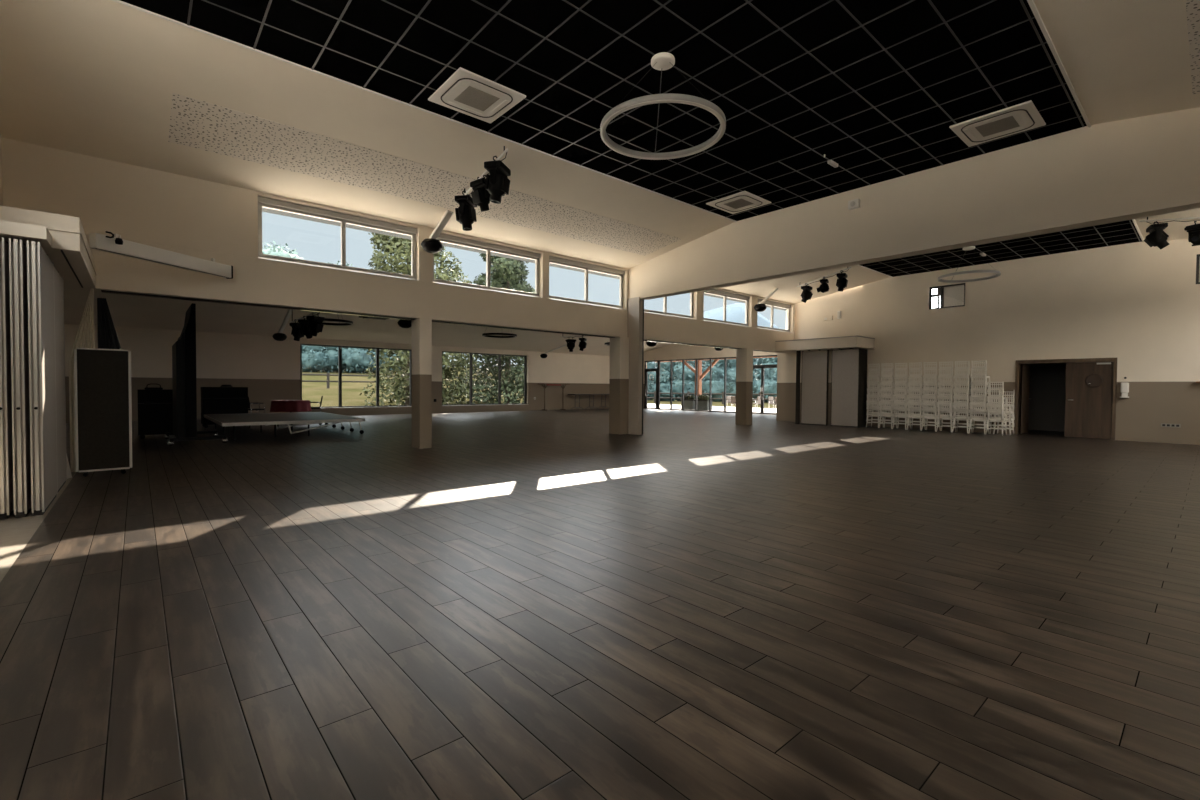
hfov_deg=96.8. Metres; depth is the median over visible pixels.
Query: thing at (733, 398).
chair
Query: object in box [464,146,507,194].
bar
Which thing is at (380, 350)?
tree
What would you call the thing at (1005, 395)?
chair
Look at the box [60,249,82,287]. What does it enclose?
trim
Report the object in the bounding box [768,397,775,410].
chair
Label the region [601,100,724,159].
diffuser
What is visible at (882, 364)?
chair
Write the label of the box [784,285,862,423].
wall
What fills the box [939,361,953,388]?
chair
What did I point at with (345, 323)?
diffuser
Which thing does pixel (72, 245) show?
soffit
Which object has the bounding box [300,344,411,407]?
window
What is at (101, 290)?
trim
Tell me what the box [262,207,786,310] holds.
roof eave
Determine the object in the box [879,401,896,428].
chair
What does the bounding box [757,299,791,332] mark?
window
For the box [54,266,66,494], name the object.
partition panel
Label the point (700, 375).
timber post
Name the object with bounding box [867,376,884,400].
chair
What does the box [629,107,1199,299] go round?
bulkhead
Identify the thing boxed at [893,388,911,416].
chair
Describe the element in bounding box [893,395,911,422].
chair
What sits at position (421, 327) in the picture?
pillar
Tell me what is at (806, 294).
stage light
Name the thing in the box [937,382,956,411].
chair
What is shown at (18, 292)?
partition panel
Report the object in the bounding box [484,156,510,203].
stage light
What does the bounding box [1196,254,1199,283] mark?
window
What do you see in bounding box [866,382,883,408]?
chair
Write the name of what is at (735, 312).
sky
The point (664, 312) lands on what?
window
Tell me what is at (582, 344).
stage light
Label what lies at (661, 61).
lamp
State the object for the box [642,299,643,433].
seal
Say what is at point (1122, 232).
ceiling
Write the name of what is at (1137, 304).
wall
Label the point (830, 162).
emergency light
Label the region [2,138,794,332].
wall
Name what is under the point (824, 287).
stage light
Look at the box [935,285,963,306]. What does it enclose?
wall
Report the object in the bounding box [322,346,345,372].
tree
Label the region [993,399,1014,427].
chair
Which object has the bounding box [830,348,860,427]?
partition panel
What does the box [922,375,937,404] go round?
chair
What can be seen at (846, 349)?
partition panel
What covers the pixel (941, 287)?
window
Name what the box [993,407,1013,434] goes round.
chair
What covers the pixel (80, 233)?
trim
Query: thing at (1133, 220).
trim
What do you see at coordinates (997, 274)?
diffuser
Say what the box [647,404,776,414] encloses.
patio
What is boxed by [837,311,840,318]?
exit light
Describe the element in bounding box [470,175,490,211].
stage light
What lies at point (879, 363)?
chair
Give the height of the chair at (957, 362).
0.926 m
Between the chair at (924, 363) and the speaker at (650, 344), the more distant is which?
the speaker at (650, 344)
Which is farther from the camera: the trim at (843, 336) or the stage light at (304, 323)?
the trim at (843, 336)
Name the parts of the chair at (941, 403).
rail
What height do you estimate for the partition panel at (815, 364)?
2.720 m
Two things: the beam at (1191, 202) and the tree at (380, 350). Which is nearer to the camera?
the beam at (1191, 202)
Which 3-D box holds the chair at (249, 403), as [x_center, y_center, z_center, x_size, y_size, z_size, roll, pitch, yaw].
[-12.094,0.323,18.640,0.540,0.902,0.529,1,2,39]
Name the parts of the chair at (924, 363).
rail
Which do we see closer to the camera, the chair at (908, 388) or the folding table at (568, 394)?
the chair at (908, 388)
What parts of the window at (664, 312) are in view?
sill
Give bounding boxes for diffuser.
[330,321,352,325]
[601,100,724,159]
[938,272,999,282]
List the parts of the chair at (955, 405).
rail, post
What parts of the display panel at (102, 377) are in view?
rail, rail, rail, rail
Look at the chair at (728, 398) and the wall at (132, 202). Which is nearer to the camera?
the wall at (132, 202)
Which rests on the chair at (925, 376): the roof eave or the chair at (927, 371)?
the chair at (927, 371)
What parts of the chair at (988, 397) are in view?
rail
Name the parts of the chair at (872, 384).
rail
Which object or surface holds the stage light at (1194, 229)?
hanging from the bar at (1173, 219)
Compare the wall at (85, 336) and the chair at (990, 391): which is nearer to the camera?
the wall at (85, 336)
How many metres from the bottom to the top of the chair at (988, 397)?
0.926 m
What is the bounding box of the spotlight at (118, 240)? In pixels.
[106,231,122,244]
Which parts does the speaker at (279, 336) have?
arm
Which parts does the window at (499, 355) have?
sill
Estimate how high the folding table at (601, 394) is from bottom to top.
0.923 m
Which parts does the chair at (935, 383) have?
rail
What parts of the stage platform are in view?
edge frame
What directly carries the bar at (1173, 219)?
hanging from the ceiling at (1175, 230)
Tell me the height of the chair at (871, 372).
0.926 m
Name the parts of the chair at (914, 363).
rail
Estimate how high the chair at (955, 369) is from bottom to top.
0.926 m
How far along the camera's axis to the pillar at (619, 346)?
14.93 m
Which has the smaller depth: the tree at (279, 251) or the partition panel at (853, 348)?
the partition panel at (853, 348)
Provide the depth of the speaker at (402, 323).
12.01 m
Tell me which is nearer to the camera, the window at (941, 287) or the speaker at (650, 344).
the window at (941, 287)
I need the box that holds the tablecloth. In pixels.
[270,400,311,411]
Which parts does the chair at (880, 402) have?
rail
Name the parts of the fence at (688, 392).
rail, rail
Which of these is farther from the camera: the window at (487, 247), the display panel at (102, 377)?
the window at (487, 247)
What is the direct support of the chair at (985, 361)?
on the chair at (972, 369)
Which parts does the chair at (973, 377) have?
rail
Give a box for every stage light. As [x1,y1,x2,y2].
[289,319,303,340]
[298,316,312,338]
[306,312,324,335]
[454,191,476,230]
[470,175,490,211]
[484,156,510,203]
[565,337,575,351]
[579,336,586,350]
[801,283,812,302]
[817,277,828,292]
[836,270,847,291]
[1143,221,1168,248]
[1184,221,1199,245]
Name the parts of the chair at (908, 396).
rail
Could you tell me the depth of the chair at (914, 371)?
17.12 m
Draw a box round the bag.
[145,384,162,389]
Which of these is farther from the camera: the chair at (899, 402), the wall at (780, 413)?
the wall at (780, 413)
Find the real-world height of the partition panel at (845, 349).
2.720 m
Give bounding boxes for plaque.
[1085,374,1102,386]
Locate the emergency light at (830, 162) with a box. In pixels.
[824,154,837,167]
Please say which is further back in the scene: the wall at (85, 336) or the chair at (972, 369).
the chair at (972, 369)
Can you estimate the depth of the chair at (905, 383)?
17.46 m
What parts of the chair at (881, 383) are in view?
rail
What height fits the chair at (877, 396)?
0.926 m
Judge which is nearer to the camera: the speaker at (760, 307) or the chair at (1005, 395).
the chair at (1005, 395)
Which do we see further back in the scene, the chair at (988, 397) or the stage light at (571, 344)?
the stage light at (571, 344)
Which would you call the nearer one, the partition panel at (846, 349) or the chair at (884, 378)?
the chair at (884, 378)
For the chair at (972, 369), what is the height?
0.926 m
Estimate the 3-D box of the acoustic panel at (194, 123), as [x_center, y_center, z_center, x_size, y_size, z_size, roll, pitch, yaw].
[-2.090,-3.840,10.378,9.780,0.195,1.260,-1,2,-41]
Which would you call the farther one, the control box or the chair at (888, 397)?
the control box
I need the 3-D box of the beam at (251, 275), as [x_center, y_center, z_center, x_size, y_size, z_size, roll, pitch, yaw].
[-0.380,-2.144,14.323,20.960,0.779,0.420,-1,2,-41]
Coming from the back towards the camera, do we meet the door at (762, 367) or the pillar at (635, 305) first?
the door at (762, 367)
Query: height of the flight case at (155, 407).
1.179 m
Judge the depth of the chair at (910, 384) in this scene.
17.13 m
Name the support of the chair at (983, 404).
on the floor
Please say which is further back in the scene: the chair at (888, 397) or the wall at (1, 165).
the chair at (888, 397)
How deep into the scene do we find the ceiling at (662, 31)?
6.46 m
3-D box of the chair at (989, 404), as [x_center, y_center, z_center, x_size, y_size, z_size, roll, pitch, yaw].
[11.645,0.557,15.658,0.499,0.926,0.430,-1,2,-41]
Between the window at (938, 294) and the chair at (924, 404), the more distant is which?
the window at (938, 294)
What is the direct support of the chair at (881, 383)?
on the chair at (883, 389)
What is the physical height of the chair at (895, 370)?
0.926 m
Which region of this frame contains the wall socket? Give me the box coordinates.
[1161,423,1180,427]
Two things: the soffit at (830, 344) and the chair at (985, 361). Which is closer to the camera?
the chair at (985, 361)
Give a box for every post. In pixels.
[681,360,718,395]
[795,351,800,423]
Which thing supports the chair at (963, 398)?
on the chair at (955, 405)
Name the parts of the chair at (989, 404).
rail, post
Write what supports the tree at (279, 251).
on the meadow
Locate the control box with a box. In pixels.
[823,316,832,320]
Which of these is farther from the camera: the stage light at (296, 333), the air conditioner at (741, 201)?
the stage light at (296, 333)
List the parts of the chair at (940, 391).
rail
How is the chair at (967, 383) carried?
on the chair at (961, 391)
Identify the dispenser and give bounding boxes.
[1120,382,1128,397]
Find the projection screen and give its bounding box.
[89,233,232,278]
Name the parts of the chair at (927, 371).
rail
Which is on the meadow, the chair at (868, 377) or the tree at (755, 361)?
the tree at (755, 361)
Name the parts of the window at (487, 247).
sill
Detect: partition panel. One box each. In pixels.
[0,237,13,518]
[9,238,30,517]
[27,240,57,515]
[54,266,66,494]
[801,350,828,425]
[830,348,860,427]
[840,348,861,426]
[842,348,862,426]
[843,349,864,426]
[845,349,865,426]
[846,349,866,426]
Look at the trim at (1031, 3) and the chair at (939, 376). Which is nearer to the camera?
the trim at (1031, 3)
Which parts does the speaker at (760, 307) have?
arm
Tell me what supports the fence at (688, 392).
on the meadow
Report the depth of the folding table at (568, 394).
31.38 m
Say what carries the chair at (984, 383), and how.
on the chair at (971, 391)
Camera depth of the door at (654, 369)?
33.25 m
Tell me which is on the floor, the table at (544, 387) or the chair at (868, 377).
the table at (544, 387)
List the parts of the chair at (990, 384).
rail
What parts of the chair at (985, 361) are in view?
rail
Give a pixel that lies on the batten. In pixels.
(69, 475)
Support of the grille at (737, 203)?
attached to the air conditioner at (741, 201)
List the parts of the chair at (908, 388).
rail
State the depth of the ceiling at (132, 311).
20.08 m
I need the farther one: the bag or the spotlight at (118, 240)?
the bag
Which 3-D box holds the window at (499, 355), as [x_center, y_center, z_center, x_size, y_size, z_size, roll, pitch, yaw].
[-5.977,-1.091,28.070,5.090,2.721,0.310,-1,2,-41]
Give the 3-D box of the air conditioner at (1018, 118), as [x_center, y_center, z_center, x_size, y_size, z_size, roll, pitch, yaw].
[5.770,-3.980,7.740,0.950,0.038,0.950,-1,2,-41]
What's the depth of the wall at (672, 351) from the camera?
30.87 m
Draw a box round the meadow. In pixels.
[302,367,776,408]
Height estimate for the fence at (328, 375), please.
2.209 m
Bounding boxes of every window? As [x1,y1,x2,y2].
[258,196,418,280]
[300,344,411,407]
[433,233,541,297]
[442,351,526,405]
[549,256,625,309]
[644,292,696,319]
[644,357,735,412]
[703,289,749,326]
[753,355,776,356]
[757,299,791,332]
[929,283,964,309]
[932,287,943,307]
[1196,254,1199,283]
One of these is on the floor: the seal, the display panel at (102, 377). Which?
the display panel at (102, 377)
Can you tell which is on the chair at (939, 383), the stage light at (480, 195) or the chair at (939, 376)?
the chair at (939, 376)
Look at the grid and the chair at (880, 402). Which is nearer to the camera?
the grid
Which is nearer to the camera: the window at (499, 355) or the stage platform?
the stage platform
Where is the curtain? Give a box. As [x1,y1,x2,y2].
[97,298,120,348]
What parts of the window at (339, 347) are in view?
sill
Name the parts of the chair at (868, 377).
rail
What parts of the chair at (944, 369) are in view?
rail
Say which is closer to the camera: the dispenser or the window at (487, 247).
the window at (487, 247)
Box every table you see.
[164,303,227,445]
[538,383,565,410]
[568,394,600,409]
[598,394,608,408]
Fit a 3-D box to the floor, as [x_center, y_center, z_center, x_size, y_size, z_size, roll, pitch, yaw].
[0.680,1.043,15.653,26.720,0.200,27.300,-1,2,-41]
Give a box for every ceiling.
[0,0,733,268]
[64,289,671,355]
[120,0,1086,220]
[721,265,890,303]
[860,219,1141,276]
[1135,208,1199,239]
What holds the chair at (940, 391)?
on the chair at (938, 396)
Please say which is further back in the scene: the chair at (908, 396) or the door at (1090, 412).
the chair at (908, 396)
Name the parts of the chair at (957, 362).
rail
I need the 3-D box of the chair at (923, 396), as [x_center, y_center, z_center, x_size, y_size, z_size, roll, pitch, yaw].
[10.534,0.310,16.953,0.499,0.926,0.430,-1,2,-41]
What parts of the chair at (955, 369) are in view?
rail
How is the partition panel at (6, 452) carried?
on the floor
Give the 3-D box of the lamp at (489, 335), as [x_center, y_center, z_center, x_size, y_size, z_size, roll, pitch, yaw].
[-3.307,-2.650,17.582,1.120,1.112,1.120,-1,2,-41]
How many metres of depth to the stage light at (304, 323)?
13.57 m
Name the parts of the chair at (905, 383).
rail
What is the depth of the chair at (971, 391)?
15.84 m
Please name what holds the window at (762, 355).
in the wall at (672, 351)
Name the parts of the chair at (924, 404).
rail, post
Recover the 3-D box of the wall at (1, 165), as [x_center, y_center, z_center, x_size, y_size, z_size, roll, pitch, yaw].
[-3.960,-1.514,2.313,0.200,5.465,13.850,-1,2,-41]
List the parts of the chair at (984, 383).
rail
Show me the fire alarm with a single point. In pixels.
(852, 204)
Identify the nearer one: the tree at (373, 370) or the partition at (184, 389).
the partition at (184, 389)
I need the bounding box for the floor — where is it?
[0,408,1199,799]
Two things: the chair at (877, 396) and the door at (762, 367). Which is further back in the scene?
the door at (762, 367)
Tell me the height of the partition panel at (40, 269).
2.720 m
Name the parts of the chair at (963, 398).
rail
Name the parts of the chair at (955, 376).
rail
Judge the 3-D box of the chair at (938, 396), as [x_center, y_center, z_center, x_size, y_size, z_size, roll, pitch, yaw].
[10.815,0.319,16.630,0.499,0.926,0.430,-1,2,-41]
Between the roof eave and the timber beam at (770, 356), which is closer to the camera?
the roof eave
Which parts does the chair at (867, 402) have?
rail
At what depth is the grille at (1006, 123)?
7.72 m
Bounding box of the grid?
[187,0,1083,216]
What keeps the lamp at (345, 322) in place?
hanging from the ceiling at (132, 311)
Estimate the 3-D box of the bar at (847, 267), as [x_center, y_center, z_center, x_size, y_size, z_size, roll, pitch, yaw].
[7.216,-3.990,17.236,0.069,0.396,1.978,0,2,-32]
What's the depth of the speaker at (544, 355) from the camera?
28.89 m
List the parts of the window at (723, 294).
sill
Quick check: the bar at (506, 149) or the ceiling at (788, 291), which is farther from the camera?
the ceiling at (788, 291)
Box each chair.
[248,397,264,412]
[307,396,322,411]
[726,396,730,402]
[731,396,735,409]
[753,397,760,406]
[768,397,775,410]
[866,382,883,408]
[866,388,883,415]
[866,394,883,421]
[866,401,883,427]
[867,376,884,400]
[868,363,880,389]
[868,370,879,396]
[879,388,896,415]
[879,395,897,422]
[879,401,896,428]
[880,382,892,409]
[881,363,898,390]
[881,369,897,394]
[881,376,893,400]
[892,401,910,429]
[893,382,910,409]
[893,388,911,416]
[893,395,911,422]
[894,369,911,397]
[894,376,911,403]
[895,363,908,390]
[907,382,921,410]
[907,388,925,416]
[907,395,925,423]
[907,401,925,430]
[909,362,922,390]
[909,369,926,397]
[909,375,921,403]
[921,395,940,424]
[921,402,940,431]
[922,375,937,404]
[922,389,940,417]
[923,362,937,390]
[923,368,941,397]
[923,382,936,410]
[936,395,955,425]
[936,402,955,431]
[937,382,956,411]
[937,389,956,418]
[938,375,953,404]
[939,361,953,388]
[939,368,953,397]
[952,389,969,418]
[952,396,972,425]
[952,402,971,432]
[953,368,970,398]
[954,375,969,405]
[954,382,969,412]
[955,361,970,391]
[968,403,988,433]
[969,382,986,412]
[969,389,989,419]
[969,396,989,426]
[970,367,989,398]
[971,360,989,391]
[971,375,987,405]
[986,382,1007,413]
[986,389,1007,420]
[986,396,1006,427]
[986,403,1006,434]
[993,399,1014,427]
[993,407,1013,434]
[994,390,1014,420]
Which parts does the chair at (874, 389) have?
rail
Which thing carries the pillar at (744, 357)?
on the floor
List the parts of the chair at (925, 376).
rail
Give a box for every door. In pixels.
[645,368,656,408]
[752,364,776,414]
[1014,358,1116,439]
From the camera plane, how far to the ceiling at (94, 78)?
7.26 m
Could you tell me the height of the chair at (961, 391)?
0.926 m
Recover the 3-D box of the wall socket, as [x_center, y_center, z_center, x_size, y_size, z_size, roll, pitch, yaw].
[14.336,0.639,13.383,0.016,0.089,0.327,-1,2,-41]
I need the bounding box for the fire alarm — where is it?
[848,198,859,209]
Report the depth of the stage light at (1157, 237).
11.51 m
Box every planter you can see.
[681,394,694,409]
[697,394,712,409]
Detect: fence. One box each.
[302,373,491,387]
[647,391,776,404]
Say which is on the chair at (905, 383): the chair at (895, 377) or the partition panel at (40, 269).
the chair at (895, 377)
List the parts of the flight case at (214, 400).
lid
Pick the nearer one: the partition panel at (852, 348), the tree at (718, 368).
the partition panel at (852, 348)
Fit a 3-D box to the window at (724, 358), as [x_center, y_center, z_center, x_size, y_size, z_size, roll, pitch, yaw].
[5.146,-0.872,30.757,0.100,2.990,7.100,-1,2,-41]
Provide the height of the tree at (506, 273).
16.820 m
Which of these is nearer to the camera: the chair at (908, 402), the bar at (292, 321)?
the bar at (292, 321)
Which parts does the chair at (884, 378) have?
rail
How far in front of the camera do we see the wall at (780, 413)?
21.79 m
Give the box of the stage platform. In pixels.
[204,412,364,439]
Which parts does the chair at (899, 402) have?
rail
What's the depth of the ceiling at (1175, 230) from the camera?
12.02 m
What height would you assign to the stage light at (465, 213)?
0.678 m
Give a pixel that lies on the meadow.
(312, 391)
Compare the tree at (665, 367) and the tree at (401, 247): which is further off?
the tree at (665, 367)
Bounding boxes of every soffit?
[0,205,95,287]
[775,337,873,352]
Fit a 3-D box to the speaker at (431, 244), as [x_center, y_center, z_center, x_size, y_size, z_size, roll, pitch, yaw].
[-3.317,-3.398,10.792,0.442,0.756,0.848,-1,2,-41]
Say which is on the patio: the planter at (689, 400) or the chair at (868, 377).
the planter at (689, 400)
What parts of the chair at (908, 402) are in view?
rail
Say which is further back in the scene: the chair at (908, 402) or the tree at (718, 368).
the tree at (718, 368)
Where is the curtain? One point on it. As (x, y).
(107, 335)
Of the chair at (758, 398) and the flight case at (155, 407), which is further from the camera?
the chair at (758, 398)
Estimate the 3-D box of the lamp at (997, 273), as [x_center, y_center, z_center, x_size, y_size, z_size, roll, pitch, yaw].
[9.961,-3.713,14.405,1.400,0.825,1.400,-1,2,-41]
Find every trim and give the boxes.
[0,220,51,247]
[47,227,96,274]
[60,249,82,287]
[101,290,771,351]
[111,0,1090,221]
[775,336,874,341]
[858,219,1143,277]
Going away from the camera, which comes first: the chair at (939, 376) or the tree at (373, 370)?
the chair at (939, 376)
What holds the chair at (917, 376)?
on the chair at (910, 384)
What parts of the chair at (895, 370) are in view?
rail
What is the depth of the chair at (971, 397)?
15.88 m
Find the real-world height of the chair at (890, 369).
0.926 m
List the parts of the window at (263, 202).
sill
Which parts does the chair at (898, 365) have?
rail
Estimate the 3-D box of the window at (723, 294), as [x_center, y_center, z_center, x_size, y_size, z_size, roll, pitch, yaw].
[4.324,-3.138,18.226,2.720,1.101,0.217,-1,2,-41]
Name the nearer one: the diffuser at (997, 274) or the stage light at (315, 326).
the stage light at (315, 326)
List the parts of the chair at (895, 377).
rail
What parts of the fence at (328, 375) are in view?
post, rail, rail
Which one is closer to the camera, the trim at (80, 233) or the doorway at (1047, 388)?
the trim at (80, 233)
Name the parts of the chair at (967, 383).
rail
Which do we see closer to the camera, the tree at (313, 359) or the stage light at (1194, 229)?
the stage light at (1194, 229)
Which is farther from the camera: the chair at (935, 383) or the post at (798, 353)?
the post at (798, 353)
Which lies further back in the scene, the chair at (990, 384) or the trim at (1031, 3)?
the chair at (990, 384)
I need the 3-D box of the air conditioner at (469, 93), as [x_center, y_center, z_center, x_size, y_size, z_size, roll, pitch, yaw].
[-1.641,-4.016,7.095,0.950,0.038,0.950,-1,2,-41]
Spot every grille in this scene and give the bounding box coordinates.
[454,86,499,110]
[724,199,753,208]
[975,116,1019,136]
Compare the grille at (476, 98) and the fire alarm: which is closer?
the grille at (476, 98)
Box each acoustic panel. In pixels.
[168,93,680,255]
[1186,0,1199,94]
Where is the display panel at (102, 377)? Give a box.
[74,348,131,476]
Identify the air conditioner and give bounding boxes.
[428,67,525,122]
[706,191,770,213]
[949,100,1045,146]
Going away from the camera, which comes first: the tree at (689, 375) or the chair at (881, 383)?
the chair at (881, 383)
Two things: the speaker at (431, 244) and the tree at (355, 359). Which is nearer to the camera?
the speaker at (431, 244)
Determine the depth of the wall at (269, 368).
21.70 m
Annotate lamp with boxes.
[322,315,352,325]
[482,328,516,337]
[600,52,725,159]
[938,246,1000,282]
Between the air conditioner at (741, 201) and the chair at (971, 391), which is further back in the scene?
the chair at (971, 391)
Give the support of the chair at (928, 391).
on the chair at (923, 396)
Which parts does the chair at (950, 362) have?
rail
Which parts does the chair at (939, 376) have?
rail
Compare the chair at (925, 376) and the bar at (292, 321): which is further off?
the chair at (925, 376)
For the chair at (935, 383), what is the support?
on the chair at (928, 391)
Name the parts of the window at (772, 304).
sill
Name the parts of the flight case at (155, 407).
lid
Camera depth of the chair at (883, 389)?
17.80 m
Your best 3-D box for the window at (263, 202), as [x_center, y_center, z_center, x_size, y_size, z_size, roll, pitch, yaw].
[-4.902,-3.016,10.221,2.850,1.101,0.217,-1,2,-41]
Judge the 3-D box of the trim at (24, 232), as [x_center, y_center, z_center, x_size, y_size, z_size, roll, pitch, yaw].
[-5.848,-1.641,5.174,0.700,0.120,0.450,-1,2,-41]
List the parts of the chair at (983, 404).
rail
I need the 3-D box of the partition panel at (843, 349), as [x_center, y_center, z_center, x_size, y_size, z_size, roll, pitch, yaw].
[8.752,-0.433,18.701,0.088,2.720,0.972,-1,2,-41]
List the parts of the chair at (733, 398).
backrest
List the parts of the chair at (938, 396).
rail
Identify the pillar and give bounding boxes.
[412,318,431,448]
[609,337,628,433]
[627,297,642,434]
[735,348,752,424]
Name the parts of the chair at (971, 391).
rail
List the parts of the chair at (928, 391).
rail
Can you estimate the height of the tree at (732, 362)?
7.562 m
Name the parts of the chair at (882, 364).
rail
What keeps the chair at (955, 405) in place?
on the floor
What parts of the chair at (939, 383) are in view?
rail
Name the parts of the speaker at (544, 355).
arm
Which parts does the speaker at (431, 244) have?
arm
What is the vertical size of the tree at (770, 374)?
8.364 m
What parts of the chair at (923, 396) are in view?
rail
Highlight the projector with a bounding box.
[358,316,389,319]
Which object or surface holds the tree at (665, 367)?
on the meadow
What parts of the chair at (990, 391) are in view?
rail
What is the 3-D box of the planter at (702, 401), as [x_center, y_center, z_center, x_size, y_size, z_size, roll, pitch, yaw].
[6.221,0.105,32.047,0.584,0.991,0.994,-1,2,-41]
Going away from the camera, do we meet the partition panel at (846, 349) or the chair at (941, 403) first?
the chair at (941, 403)
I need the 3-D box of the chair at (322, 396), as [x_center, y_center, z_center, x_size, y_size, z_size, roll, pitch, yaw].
[-10.831,0.294,20.261,0.529,0.902,0.540,0,1,-26]
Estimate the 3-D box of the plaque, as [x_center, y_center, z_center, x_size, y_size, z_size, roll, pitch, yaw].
[13.392,-0.523,14.442,0.032,0.361,0.361,-1,2,-41]
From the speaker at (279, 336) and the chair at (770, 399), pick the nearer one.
the speaker at (279, 336)
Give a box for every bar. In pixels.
[290,310,319,322]
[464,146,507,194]
[797,267,851,286]
[1139,217,1199,223]
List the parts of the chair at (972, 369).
rail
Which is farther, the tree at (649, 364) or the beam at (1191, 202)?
the tree at (649, 364)
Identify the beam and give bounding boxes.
[64,234,794,352]
[640,194,1199,299]
[660,356,776,361]
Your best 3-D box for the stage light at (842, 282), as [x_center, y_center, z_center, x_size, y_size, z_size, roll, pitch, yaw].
[7.579,-3.725,16.693,0.317,0.647,0.446,1,2,34]
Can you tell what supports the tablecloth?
on the round table
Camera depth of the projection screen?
7.69 m
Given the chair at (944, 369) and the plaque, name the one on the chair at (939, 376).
the chair at (944, 369)
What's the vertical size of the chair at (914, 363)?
0.926 m
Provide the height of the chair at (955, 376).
0.926 m
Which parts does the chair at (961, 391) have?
rail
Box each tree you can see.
[262,241,303,259]
[302,345,329,371]
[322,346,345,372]
[334,347,375,373]
[360,232,478,405]
[363,349,381,372]
[379,350,402,371]
[444,253,534,403]
[647,362,656,399]
[649,362,674,400]
[665,361,694,400]
[702,359,732,401]
[726,359,735,395]
[753,357,776,402]
[753,358,757,400]
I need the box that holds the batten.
[66,453,71,477]
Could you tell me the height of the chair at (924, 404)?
0.926 m
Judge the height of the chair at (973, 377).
0.926 m
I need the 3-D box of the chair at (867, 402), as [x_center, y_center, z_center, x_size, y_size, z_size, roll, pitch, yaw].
[9.405,0.482,18.240,0.499,0.926,0.430,-1,2,-41]
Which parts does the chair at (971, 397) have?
rail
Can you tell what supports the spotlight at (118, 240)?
attached to the projection screen
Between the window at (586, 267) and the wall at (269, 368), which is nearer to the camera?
the window at (586, 267)
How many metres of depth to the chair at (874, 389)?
18.11 m
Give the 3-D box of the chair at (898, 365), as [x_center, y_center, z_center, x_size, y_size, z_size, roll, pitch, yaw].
[10.026,-0.759,17.614,0.499,0.926,0.430,-1,2,-41]
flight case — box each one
[137,389,172,438]
[201,387,247,427]
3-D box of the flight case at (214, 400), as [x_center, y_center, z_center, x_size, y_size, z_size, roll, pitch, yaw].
[-11.724,0.213,16.645,1.140,1.239,0.758,-1,2,-41]
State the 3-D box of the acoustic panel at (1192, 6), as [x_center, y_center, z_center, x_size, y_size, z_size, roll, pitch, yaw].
[4.306,-3.644,2.909,9.650,0.246,1.610,-1,2,-41]
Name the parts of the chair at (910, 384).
rail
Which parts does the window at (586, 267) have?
sill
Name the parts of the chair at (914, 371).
rail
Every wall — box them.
[0,134,2,205]
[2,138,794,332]
[64,324,609,422]
[69,289,94,471]
[643,344,776,408]
[776,353,784,420]
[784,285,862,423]
[862,239,1199,444]
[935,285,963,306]
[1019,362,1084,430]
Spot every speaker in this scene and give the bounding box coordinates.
[272,309,291,340]
[397,319,411,327]
[421,210,452,252]
[540,344,566,357]
[646,341,656,346]
[754,288,778,311]
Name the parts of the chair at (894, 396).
rail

